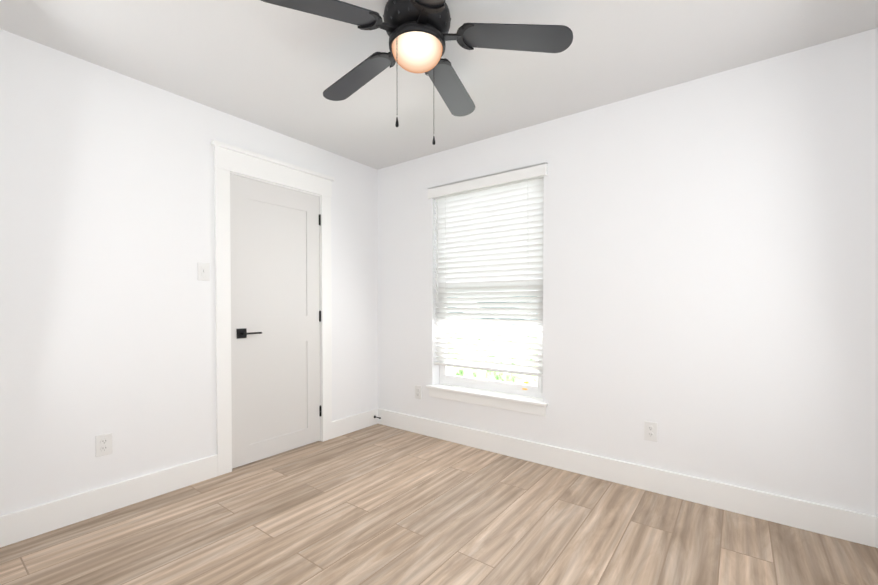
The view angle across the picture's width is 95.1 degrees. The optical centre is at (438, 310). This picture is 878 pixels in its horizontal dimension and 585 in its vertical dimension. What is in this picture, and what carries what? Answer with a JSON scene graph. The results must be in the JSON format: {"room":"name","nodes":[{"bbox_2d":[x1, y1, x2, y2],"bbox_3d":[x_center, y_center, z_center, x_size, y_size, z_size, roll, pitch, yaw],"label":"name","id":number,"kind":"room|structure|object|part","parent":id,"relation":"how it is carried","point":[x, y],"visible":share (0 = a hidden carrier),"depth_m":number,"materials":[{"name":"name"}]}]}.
{"room":"empty bedroom","nodes":[
{"label":"empty bedroom","id":0,"kind":"room"},
{"bbox_2d":[0,29,377,515],"bbox_3d":[-1.536,-0.115,2.733,0.150,2.440,2.960,1,1,37],"label":"wall","id":1,"kind":"structure","parent":0,"point":[107,245],"depth_m":2.25,"materials":[{"name":"white paint"}]},
{"bbox_2d":[95,433,111,456],"bbox_3d":[-1.839,0.740,2.207,0.009,0.116,0.072,1,1,37],"label":"outlet","id":2,"kind":"object","parent":1,"relation":"attached to","point":[103,447],"visible":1,"depth_m":2.20,"materials":[{"name":"white plastic"}]},
{"bbox_2d":[0,454,217,547],"bbox_3d":[-1.919,1.042,2.098,0.016,0.145,1.460,1,1,37],"label":"baseboard","id":3,"kind":"structure","parent":1,"relation":"attached to","point":[21,525],"depth_m":2.18,"materials":[{"name":"white paint"}]},
{"bbox_2d":[198,262,209,280],"bbox_3d":[-1.525,-0.251,2.608,0.015,0.116,0.072,1,1,37],"label":"switch plate","id":4,"kind":"object","parent":1,"relation":"attached to","point":[203,271],"visible":1,"depth_m":2.61,"materials":[{"name":"white plastic"}]},
{"bbox_2d":[211,140,334,475],"bbox_3d":[-1.238,-0.009,3.070,0.156,2.220,0.980,1,1,37],"label":"door frame","id":5,"kind":"structure","parent":1,"relation":"attached to","point":[228,158],"depth_m":2.75,"materials":[{"name":"white paint"}]},
{"bbox_2d":[230,174,320,468],"bbox_3d":[-1.218,0.075,3.061,0.044,2.028,0.738,1,1,37],"label":"door leaf","id":6,"kind":"structure","parent":1,"relation":"in","point":[275,287],"depth_m":3.02,"materials":[{"name":"white paint"}]},
{"bbox_2d":[237,328,261,338],"bbox_3d":[-1.338,0.162,2.838,0.050,0.068,0.159,1,1,37],"label":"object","id":7,"kind":"structure","parent":6,"relation":"attached to","point":[242,333],"depth_m":2.81,"materials":[{"name":"black metal"}]},
{"bbox_3d":[-0.988,0.046,3.340,0.011,1.679,0.016,1,1,37],"label":"door hinges","id":8,"kind":"part","parent":6,"relation":"part of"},
{"bbox_2d":[332,408,377,438],"bbox_3d":[-0.752,1.020,3.658,0.016,0.145,0.564,1,1,37],"label":"baseboard","id":9,"kind":"structure","parent":1,"relation":"attached to","point":[347,425],"depth_m":3.63,"materials":[{"name":"white paint"}]},
{"bbox_2d":[0,424,877,584],"bbox_3d":[-0.139,1.170,1.705,3.640,0.100,3.260,1,1,37],"label":"floor","id":10,"kind":"structure","parent":0,"point":[378,504],"depth_m":2.00,"materials":[{"name":"laminate"}]},
{"bbox_2d":[0,0,877,169],"bbox_3d":[-0.139,-1.380,1.671,3.640,0.120,3.260,1,1,37],"label":"ceiling","id":11,"kind":"structure","parent":0,"point":[277,68],"depth_m":2.08,"materials":[{"name":"white paint"}]},
{"bbox_2d":[261,0,572,144],"bbox_3d":[-0.122,-1.041,1.795,1.237,0.561,1.267,1,1,37],"label":"fan","id":12,"kind":"object","parent":11,"relation":"hanging from","point":[417,31],"visible":1,"depth_m":1.70,"materials":[{"name":"black metal"}]},
{"bbox_3d":[-0.095,-1.101,1.758,0.222,0.088,0.222,1,1,37],"label":"lamp shade","id":13,"kind":"part","parent":12,"relation":"part of","materials":[{"name":"white glass"}]},
{"bbox_2d":[378,28,877,515],"bbox_3d":[0.792,-0.117,2.933,3.640,2.440,0.150,1,1,37],"label":"wall","id":14,"kind":"structure","parent":0,"point":[710,275],"depth_m":2.30,"materials":[{"name":"white paint"}]},
{"bbox_2d":[415,385,421,398],"bbox_3d":[-0.185,0.730,3.576,0.072,0.116,0.009,1,1,37],"label":"outlet","id":15,"kind":"object","parent":14,"relation":"attached to","point":[418,392],"visible":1,"depth_m":3.57,"materials":[{"name":"white plastic"}]},
{"bbox_2d":[426,162,547,415],"bbox_3d":[0.376,-0.148,3.215,1.082,1.797,0.187,1,1,37],"label":"window","id":16,"kind":"structure","parent":14,"relation":"in","point":[491,225],"depth_m":3.16,"materials":[{"name":"white plastic"}]},
{"bbox_2d":[378,408,877,547],"bbox_3d":[0.743,1.031,2.882,3.340,0.145,0.016,1,1,37],"label":"baseboard","id":17,"kind":"structure","parent":14,"relation":"attached to","point":[849,525],"depth_m":2.40,"materials":[{"name":"white paint"}]},
{"bbox_2d":[644,421,656,441],"bbox_3d":[1.300,0.743,2.466,0.072,0.116,0.009,1,1,37],"label":"outlet","id":18,"kind":"object","parent":14,"relation":"attached to","point":[652,431],"visible":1,"depth_m":2.46,"materials":[{"name":"white plastic"}]},
{"label":"outside","id":19,"kind":"structure","parent":0,"visible":0},
{"bbox_2d":[447,267,541,398],"bbox_3d":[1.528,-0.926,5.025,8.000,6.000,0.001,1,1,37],"label":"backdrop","id":20,"kind":"structure","parent":19,"point":[489,375],"depth_m":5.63,"materials":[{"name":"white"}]}
]}

